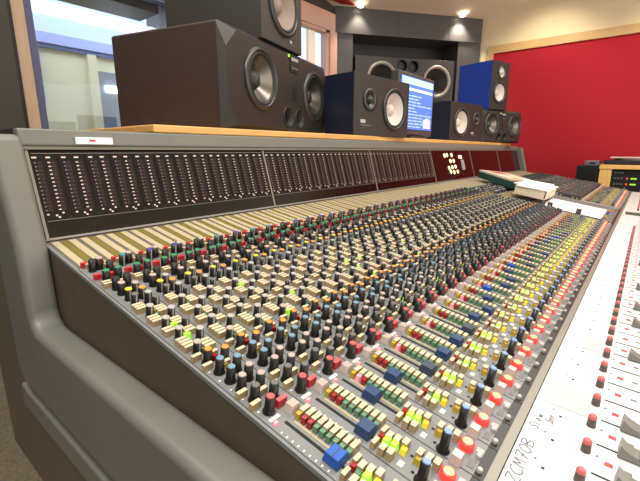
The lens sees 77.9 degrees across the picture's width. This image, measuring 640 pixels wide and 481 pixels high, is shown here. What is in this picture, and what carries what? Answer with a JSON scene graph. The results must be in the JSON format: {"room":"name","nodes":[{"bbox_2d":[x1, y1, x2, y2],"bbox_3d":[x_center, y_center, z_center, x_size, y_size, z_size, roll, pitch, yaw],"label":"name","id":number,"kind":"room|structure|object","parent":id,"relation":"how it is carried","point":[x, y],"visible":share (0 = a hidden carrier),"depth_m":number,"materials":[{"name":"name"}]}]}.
{"room":"studio","nodes":[
{"label":"studio","id":0,"kind":"room"},
{"bbox_2d":[0,366,42,480],"bbox_3d":[0.120,0.654,2.180,7.515,0.045,6.390,10,16,38],"label":"floor","id":1,"kind":"structure","parent":0,"point":[14,464],"depth_m":1.46,"materials":[{"name":"carpet"}]},
{"bbox_2d":[0,128,639,480],"bbox_3d":[0.823,0.141,1.776,1.389,1.134,3.353,10,16,38],"label":"mixing console","id":2,"kind":"object","parent":1,"relation":"on","point":[174,307],"depth_m":0.61,"materials":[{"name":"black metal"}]},
{"bbox_2d":[183,331,190,338],"bbox_3d":[-0.157,0.112,0.466,0.007,0.009,0.009,21,23,35],"label":"indicator light","id":3,"kind":"object","parent":2,"relation":"on","point":[186,334],"depth_m":0.46,"materials":[{"name":"green plastic"}]},
{"bbox_2d":[272,420,278,426],"bbox_3d":[-0.040,0.167,0.362,0.004,0.003,0.005,21,23,35],"label":"indicator light","id":4,"kind":"object","parent":2,"relation":"on","point":[275,423],"depth_m":0.36,"materials":[{"name":"pink plastic"}]},
{"bbox_2d":[89,124,510,145],"bbox_3d":[0.381,-0.506,2.027,0.405,0.017,2.817,10,16,38],"label":"shelf","id":5,"kind":"object","parent":2,"relation":"on","point":[153,128],"visible":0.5,"depth_m":1.07,"materials":[{"name":"brown wood"}]},
{"bbox_2d":[111,19,324,132],"bbox_3d":[-0.266,-0.485,1.320,0.379,0.252,0.644,6,14,24],"label":"speaker","id":6,"kind":"object","parent":5,"relation":"on","point":[214,73],"visible":0.99,"depth_m":1.05},
{"bbox_2d":[165,0,301,55],"bbox_3d":[-0.261,-0.789,1.229,0.354,0.382,0.243,6,14,24],"label":"speaker","id":7,"kind":"object","parent":6,"relation":"on","point":[277,23],"visible":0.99,"depth_m":1.16},
{"bbox_2d":[324,71,409,137],"bbox_3d":[0.197,-0.519,1.561,0.152,0.214,0.364,12,17,42],"label":"speaker","id":8,"kind":"object","parent":5,"relation":"on","point":[356,103],"visible":0.98,"depth_m":1.46},
{"bbox_2d":[391,69,433,138],"bbox_3d":[0.419,-0.630,1.886,0.130,0.286,0.364,10,16,38],"label":"computer monitor","id":9,"kind":"object","parent":5,"relation":"on","point":[421,89],"visible":0.75,"depth_m":1.86,"materials":[{"name":"grey"}]},
{"bbox_2d":[427,101,482,141],"bbox_3d":[0.804,-0.704,2.379,0.356,0.214,0.192,-11,17,-40],"label":"speaker","id":10,"kind":"object","parent":5,"relation":"on","point":[451,120],"visible":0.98,"depth_m":2.28},
{"bbox_2d":[480,109,520,142],"bbox_3d":[1.173,-0.813,2.853,0.482,0.216,0.325,-9,15,-34],"label":"speaker","id":11,"kind":"object","parent":5,"relation":"on","point":[498,126],"visible":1,"depth_m":2.72},
{"bbox_2d":[457,60,510,110],"bbox_3d":[1.128,-1.051,2.732,0.202,0.302,0.260,-9,15,-34],"label":"speaker","id":12,"kind":"object","parent":11,"relation":"on","point":[486,83],"visible":1,"depth_m":2.65},
{"bbox_2d":[349,461,356,473],"bbox_3d":[0.028,0.187,0.327,0.006,0.006,0.007,21,23,35],"label":"button","id":13,"kind":"object","parent":2,"relation":"on","point":[353,465],"depth_m":0.32,"materials":[{"name":"red plastic"}]},
{"bbox_2d":[354,469,362,479],"bbox_3d":[0.031,0.189,0.320,0.006,0.006,0.007,21,23,35],"label":"button","id":14,"kind":"object","parent":2,"relation":"on","point":[358,472],"depth_m":0.32,"materials":[{"name":"plastic"}]},
{"bbox_2d":[360,470,371,480],"bbox_3d":[0.037,0.190,0.317,0.007,0.009,0.009,21,23,35],"label":"button","id":15,"kind":"object","parent":2,"relation":"on","point":[365,475],"depth_m":0.32,"materials":[{"name":"green plastic"}]},
{"bbox_2d":[378,432,384,442],"bbox_3d":[0.056,0.179,0.361,0.006,0.006,0.007,21,23,35],"label":"button","id":16,"kind":"object","parent":2,"relation":"on","point":[381,435],"depth_m":0.36,"materials":[{"name":"red plastic"}]},
{"bbox_2d":[381,435,391,447],"bbox_3d":[0.059,0.180,0.354,0.007,0.009,0.008,21,23,35],"label":"button","id":17,"kind":"object","parent":2,"relation":"on","point":[386,440],"depth_m":0.35,"materials":[{"name":"green plastic"}]},
{"bbox_2d":[389,439,398,451],"bbox_3d":[0.066,0.182,0.350,0.007,0.009,0.009,21,23,35],"label":"button","id":18,"kind":"object","parent":2,"relation":"on","point":[393,443],"depth_m":0.35,"materials":[{"name":"green plastic"}]},
{"bbox_2d":[398,446,407,456],"bbox_3d":[0.074,0.185,0.349,0.006,0.006,0.007,21,23,35],"label":"button","id":19,"kind":"object","parent":2,"relation":"on","point":[403,451],"depth_m":0.35,"materials":[{"name":"yellow plastic"}]},
{"bbox_2d":[402,408,407,417],"bbox_3d":[0.085,0.171,0.395,0.006,0.006,0.007,21,23,35],"label":"indicator light","id":20,"kind":"object","parent":2,"relation":"on","point":[404,410],"depth_m":0.39,"materials":[{"name":"red plastic"}]},
{"bbox_2d":[405,410,414,421],"bbox_3d":[0.088,0.172,0.388,0.007,0.009,0.009,21,23,35],"label":"indicator light","id":21,"kind":"object","parent":2,"relation":"on","point":[409,414],"depth_m":0.38,"materials":[{"name":"green plastic"}]},
{"bbox_2d":[412,414,421,424],"bbox_3d":[0.094,0.174,0.385,0.007,0.009,0.009,21,23,35],"label":"indicator light","id":22,"kind":"object","parent":2,"relation":"on","point":[416,418],"depth_m":0.38,"materials":[{"name":"green plastic"}]},
{"bbox_2d":[413,456,421,466],"bbox_3d":[0.084,0.190,0.341,0.006,0.006,0.007,21,23,35],"label":"button","id":23,"kind":"object","parent":2,"relation":"on","point":[416,459],"depth_m":0.34,"materials":[{"name":"yellow plastic"}]},
{"bbox_2d":[421,420,428,429],"bbox_3d":[0.102,0.178,0.383,0.006,0.006,0.007,21,23,35],"label":"indicator light","id":24,"kind":"object","parent":2,"relation":"on","point":[425,424],"depth_m":0.38,"materials":[{"name":"yellow plastic"}]},
{"bbox_2d":[431,392,439,402],"bbox_3d":[0.122,0.167,0.418,0.007,0.009,0.009,21,23,35],"label":"indicator light","id":25,"kind":"object","parent":2,"relation":"on","point":[435,396],"depth_m":0.42,"materials":[{"name":"green plastic"}]},
{"bbox_2d":[434,428,442,437],"bbox_3d":[0.113,0.182,0.375,0.006,0.006,0.007,21,23,35],"label":"indicator light","id":26,"kind":"object","parent":2,"relation":"on","point":[438,432],"depth_m":0.37,"materials":[{"name":"yellow plastic"}]},
{"bbox_2d":[260,186,621,480],"bbox_3d":[0.931,-0.130,1.616,0.354,0.067,3.204,10,16,38],"label":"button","id":27,"kind":"object","parent":2,"relation":"attached to","point":[374,348],"depth_m":0.56,"materials":[{"name":"beige plastic"}]},
{"bbox_2d":[440,398,447,406],"bbox_3d":[0.131,0.170,0.417,0.006,0.006,0.007,21,23,35],"label":"indicator light","id":28,"kind":"object","parent":2,"relation":"on","point":[443,402],"depth_m":0.42,"materials":[{"name":"yellow plastic"}]},
{"bbox_2d":[442,371,449,378],"bbox_3d":[0.145,0.157,0.456,0.007,0.009,0.009,21,23,35],"label":"indicator light","id":29,"kind":"object","parent":2,"relation":"on","point":[445,374],"depth_m":0.45,"materials":[{"name":"green plastic"}]},
{"bbox_2d":[447,374,455,383],"bbox_3d":[0.151,0.159,0.453,0.007,0.009,0.009,21,23,35],"label":"indicator light","id":30,"kind":"object","parent":2,"relation":"on","point":[451,378],"depth_m":0.45,"materials":[{"name":"green plastic"}]},
{"bbox_2d":[452,405,459,413],"bbox_3d":[0.141,0.174,0.409,0.006,0.006,0.007,21,23,35],"label":"indicator light","id":31,"kind":"object","parent":2,"relation":"on","point":[455,408],"depth_m":0.41,"materials":[{"name":"yellow plastic"}]},
{"bbox_2d":[456,379,462,387],"bbox_3d":[0.159,0.162,0.451,0.006,0.006,0.007,21,23,35],"label":"indicator light","id":32,"kind":"object","parent":2,"relation":"on","point":[459,383],"depth_m":0.45,"materials":[{"name":"yellow plastic"}]},
{"bbox_2d":[468,386,474,393],"bbox_3d":[0.170,0.166,0.443,0.006,0.006,0.007,21,23,35],"label":"indicator light","id":33,"kind":"object","parent":2,"relation":"on","point":[471,389],"depth_m":0.44,"materials":[{"name":"yellow plastic"}]},
{"bbox_2d":[469,363,475,370],"bbox_3d":[0.188,0.154,0.485,0.006,0.006,0.007,21,23,35],"label":"indicator light","id":34,"kind":"object","parent":2,"relation":"on","point":[473,366],"depth_m":0.48,"materials":[{"name":"yellow plastic"}]},
{"bbox_2d":[481,369,487,375],"bbox_3d":[0.198,0.159,0.477,0.006,0.006,0.007,21,23,35],"label":"indicator light","id":35,"kind":"object","parent":2,"relation":"on","point":[484,372],"depth_m":0.48,"materials":[{"name":"yellow plastic"}]},
{"bbox_2d":[478,170,529,187],"bbox_3d":[0.976,-0.319,2.071,0.166,0.093,0.267,-3,13,-11],"label":"book","id":36,"kind":"object","parent":2,"relation":"on","point":[505,179],"visible":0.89,"depth_m":2.03,"materials":[{"name":"teal"}]},
{"bbox_2d":[513,185,556,199],"bbox_3d":[0.986,-0.229,1.815,0.135,0.057,0.234,10,16,38],"label":"book","id":37,"kind":"object","parent":2,"relation":"on","point":[524,191],"visible":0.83,"depth_m":1.73,"materials":[{"name":"beige paper"}]},
{"bbox_2d":[516,184,551,191],"bbox_3d":[0.991,-0.248,1.807,0.129,0.027,0.248,9,16,35],"label":"paper sheet","id":38,"kind":"object","parent":37,"relation":"on","point":[547,190],"visible":0.36,"depth_m":1.72,"materials":[{"name":"white paper"}]},
{"bbox_2d":[514,181,558,189],"bbox_3d":[0.994,-0.255,1.815,0.129,0.029,0.216,12,18,43],"label":"paper sheet","id":39,"kind":"object","parent":38,"relation":"on","point":[520,183],"visible":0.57,"depth_m":1.75,"materials":[{"name":"white paper"}]},
{"bbox_2d":[523,179,554,189],"bbox_3d":[1.006,-0.259,1.822,0.129,0.032,0.199,7,14,27],"label":"paper sheet","id":40,"kind":"object","parent":39,"relation":"on","point":[527,182],"visible":1,"depth_m":1.80,"materials":[{"name":"white paper"}]},
{"bbox_2d":[575,164,599,182],"bbox_3d":[2.407,-0.195,3.615,0.153,0.979,0.590,10,16,38],"label":"base cabinet","id":41,"kind":"object","parent":1,"relation":"on","point":[590,173],"visible":0.23,"depth_m":3.30,"materials":[{"name":"black"}]},
{"bbox_2d":[584,160,601,165],"bbox_3d":[2.352,-0.669,3.406,0.104,0.038,0.272,10,16,38],"label":"recorder","id":42,"kind":"object","parent":41,"relation":"on","point":[587,162],"visible":0.87,"depth_m":3.31,"materials":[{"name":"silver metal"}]},
{"bbox_2d":[598,164,639,186],"bbox_3d":[2.723,-0.142,3.360,0.657,0.988,0.594,10,16,38],"label":"equipment rack","id":43,"kind":"object","parent":1,"relation":"on","point":[605,173],"visible":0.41,"depth_m":3.21,"materials":[{"name":"brown wood"}]},
{"bbox_2d":[604,158,639,164],"bbox_3d":[2.622,-0.652,3.264,0.432,0.050,0.423,10,16,38],"label":"turntable","id":44,"kind":"object","parent":43,"relation":"on","point":[618,161],"visible":1,"depth_m":3.18,"materials":[{"name":"black plastic"}]},
{"bbox_2d":[610,157,639,157],"bbox_3d":[2.585,-0.685,3.269,0.297,0.009,0.243,10,16,38],"label":"magazine","id":45,"kind":"object","parent":44,"relation":"on","point":[610,157],"visible":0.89,"depth_m":3.21,"materials":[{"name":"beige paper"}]},
{"bbox_2d":[610,186,639,191],"bbox_3d":[2.704,-0.426,3.269,0.486,0.042,0.478,10,16,38],"label":"rack","id":46,"kind":"object","parent":43,"relation":"in","point":[633,189],"visible":0.27,"depth_m":3.16,"materials":[{"name":"black metal"}]},
{"bbox_2d":[610,181,639,187],"bbox_3d":[2.704,-0.470,3.259,0.486,0.042,0.478,10,16,38],"label":"rack","id":47,"kind":"object","parent":43,"relation":"in","point":[612,183],"visible":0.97,"depth_m":3.18,"materials":[{"name":"black metal"}]},
{"bbox_2d":[611,175,639,181],"bbox_3d":[2.704,-0.514,3.249,0.486,0.042,0.478,10,16,38],"label":"rack","id":48,"kind":"object","parent":43,"relation":"in","point":[613,177],"visible":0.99,"depth_m":3.17,"materials":[{"name":"black metal"}]},
{"bbox_2d":[612,169,639,175],"bbox_3d":[2.704,-0.557,3.239,0.486,0.042,0.478,10,16,38],"label":"rack","id":49,"kind":"object","parent":43,"relation":"in","point":[625,172],"visible":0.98,"depth_m":3.16,"materials":[{"name":"black metal"}]},
{"bbox_2d":[146,5,166,29],"bbox_3d":[-1.151,-0.763,3.145,0.180,2.295,0.202,10,16,38],"label":"wall","id":50,"kind":"structure","parent":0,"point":[158,21],"depth_m":2.85,"materials":[{"name":"grey paint"}]},
{"bbox_2d":[57,0,158,20],"bbox_3d":[-1.542,-1.628,2.532,0.270,0.158,0.922,10,16,38],"label":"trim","id":51,"kind":"structure","parent":50,"relation":"attached to","point":[138,10],"depth_m":2.71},
{"bbox_2d":[31,0,320,129],"bbox_3d":[-1.556,-1.830,4.804,0.090,3.645,8.190,10,16,38],"label":"window","id":52,"kind":"structure","parent":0,"point":[68,103],"depth_m":3.78,"materials":[{"name":"beige"}]},
{"bbox_2d":[37,46,45,101],"bbox_3d":[-2.542,-1.489,3.539,0.036,0.477,0.090,10,16,38],"label":"trim","id":53,"kind":"structure","parent":52,"relation":"attached to","point":[37,46],"depth_m":3.56,"materials":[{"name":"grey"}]},
{"bbox_2d":[35,30,112,54],"bbox_3d":[-1.514,-2.082,4.713,0.072,0.090,8.190,10,16,38],"label":"trim","id":54,"kind":"structure","parent":52,"relation":"attached to","point":[41,36],"depth_m":3.70,"materials":[{"name":"blue"}]},
{"bbox_2d":[36,41,113,58],"bbox_3d":[-1.519,-2.021,4.731,0.058,0.036,8.190,10,16,38],"label":"trim","id":55,"kind":"structure","parent":52,"relation":"attached to","point":[39,44],"depth_m":3.72,"materials":[{"name":"blue"}]},
{"bbox_2d":[86,54,103,128],"bbox_3d":[-2.232,-0.827,4.079,0.036,2.007,0.081,10,16,38],"label":"trim","id":56,"kind":"structure","parent":52,"relation":"attached to","point":[91,60],"depth_m":3.92,"materials":[{"name":"beige"}]},
{"bbox_2d":[98,71,120,127],"bbox_3d":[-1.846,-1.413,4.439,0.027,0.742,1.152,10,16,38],"label":"door","id":57,"kind":"structure","parent":52,"relation":"attached to","point":[110,106],"depth_m":4.04,"materials":[{"name":"blue"}]},
{"bbox_2d":[105,85,116,93],"bbox_3d":[-2.034,-1.556,4.123,0.032,0.063,0.378,10,16,38],"label":"lamp","id":58,"kind":"object","parent":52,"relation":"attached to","point":[109,89],"visible":0.36,"depth_m":4.01,"materials":[{"name":"white"}]},
{"bbox_2d":[306,29,314,63],"bbox_3d":[-0.146,-1.837,6.466,0.045,2.925,0.158,10,16,38],"label":"trim","id":59,"kind":"structure","parent":52,"relation":"attached to","point":[310,35],"depth_m":6.17,"materials":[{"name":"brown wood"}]},
{"bbox_2d":[303,0,333,13],"bbox_3d":[-1.376,-0.765,2.336,0.072,2.655,5.220,10,16,38],"label":"wall","id":60,"kind":"structure","parent":0,"point":[323,4],"depth_m":3.72,"materials":[{"name":"grey"}]},
{"bbox_2d":[0,0,25,129],"bbox_3d":[-1.580,-0.686,1.988,0.063,2.655,0.126,10,16,38],"label":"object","id":61,"kind":"structure","parent":60,"relation":"attached to","point":[11,108],"depth_m":1.96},
{"bbox_2d":[6,0,29,127],"bbox_3d":[-1.544,-0.701,2.055,0.032,2.655,0.025,10,16,38],"label":"trim","id":62,"kind":"structure","parent":60,"relation":"attached to","point":[7,1],"depth_m":2.00,"materials":[{"name":"black rubber"}]},
{"bbox_2d":[10,0,164,128],"bbox_3d":[-1.186,-1.066,2.493,0.090,1.058,1.220,10,16,38],"label":"window","id":63,"kind":"structure","parent":60,"relation":"in","point":[22,15],"depth_m":2.06,"materials":[{"name":"brown wood"}]},
{"bbox_2d":[301,0,336,75],"bbox_3d":[-0.175,-1.473,3.672,0.090,1.332,1.080,10,16,38],"label":"window","id":64,"kind":"structure","parent":60,"relation":"in","point":[314,18],"depth_m":3.81,"materials":[{"name":"beige"}]},
{"bbox_2d":[334,6,482,136],"bbox_3d":[0.870,-1.291,4.459,1.701,2.745,0.425,-3,13,-14],"label":"wall","id":65,"kind":"structure","parent":0,"point":[364,31],"depth_m":4.13,"materials":[{"name":"grey paint"}]},
{"bbox_2d":[333,0,354,4],"bbox_3d":[0.161,-2.303,3.680,0.090,0.112,0.450,10,16,38],"label":"acoustic panel","id":66,"kind":"object","parent":65,"relation":"attached to","point":[346,2],"visible":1,"depth_m":3.77,"materials":[{"name":"red fabric"}]},
{"bbox_2d":[352,55,454,100],"bbox_3d":[0.862,-1.733,4.324,1.125,0.410,0.356,-3,13,-14],"label":"speaker","id":67,"kind":"object","parent":65,"relation":"in","point":[441,72],"visible":0.59,"depth_m":4.18},
{"bbox_2d":[326,0,529,19],"bbox_3d":[1.271,-1.691,0.699,10.800,0.261,6.750,-3,13,-14],"label":"ceiling","id":68,"kind":"structure","parent":0,"point":[478,9],"depth_m":3.96,"materials":[{"name":"beige paint"}]},
{"bbox_2d":[356,5,365,8],"bbox_3d":[0.393,-2.262,3.828,0.100,0.010,0.100,10,16,38],"label":"recessed light","id":69,"kind":"object","parent":68,"relation":"in","point":[357,6],"visible":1,"depth_m":3.82,"materials":[{"name":"white"}]},
{"bbox_2d":[479,0,639,178],"bbox_3d":[3.296,-1.031,3.310,4.455,2.745,0.090,10,16,38],"label":"wall","id":70,"kind":"structure","parent":0,"point":[577,102],"depth_m":3.86,"materials":[{"name":"red paint"}]},
{"bbox_2d":[488,54,493,60],"bbox_3d":[1.836,-0.971,4.482,0.054,2.110,0.032,10,16,38],"label":"trim","id":71,"kind":"structure","parent":70,"relation":"attached to","point":[490,56],"depth_m":4.24,"materials":[{"name":"brown wood"}]},
{"bbox_2d":[488,23,639,53],"bbox_3d":[3.404,-1.756,2.994,4.100,0.076,0.032,10,16,38],"label":"trim","id":72,"kind":"structure","parent":70,"relation":"attached to","point":[631,28],"depth_m":3.79,"materials":[{"name":"brown wood"}]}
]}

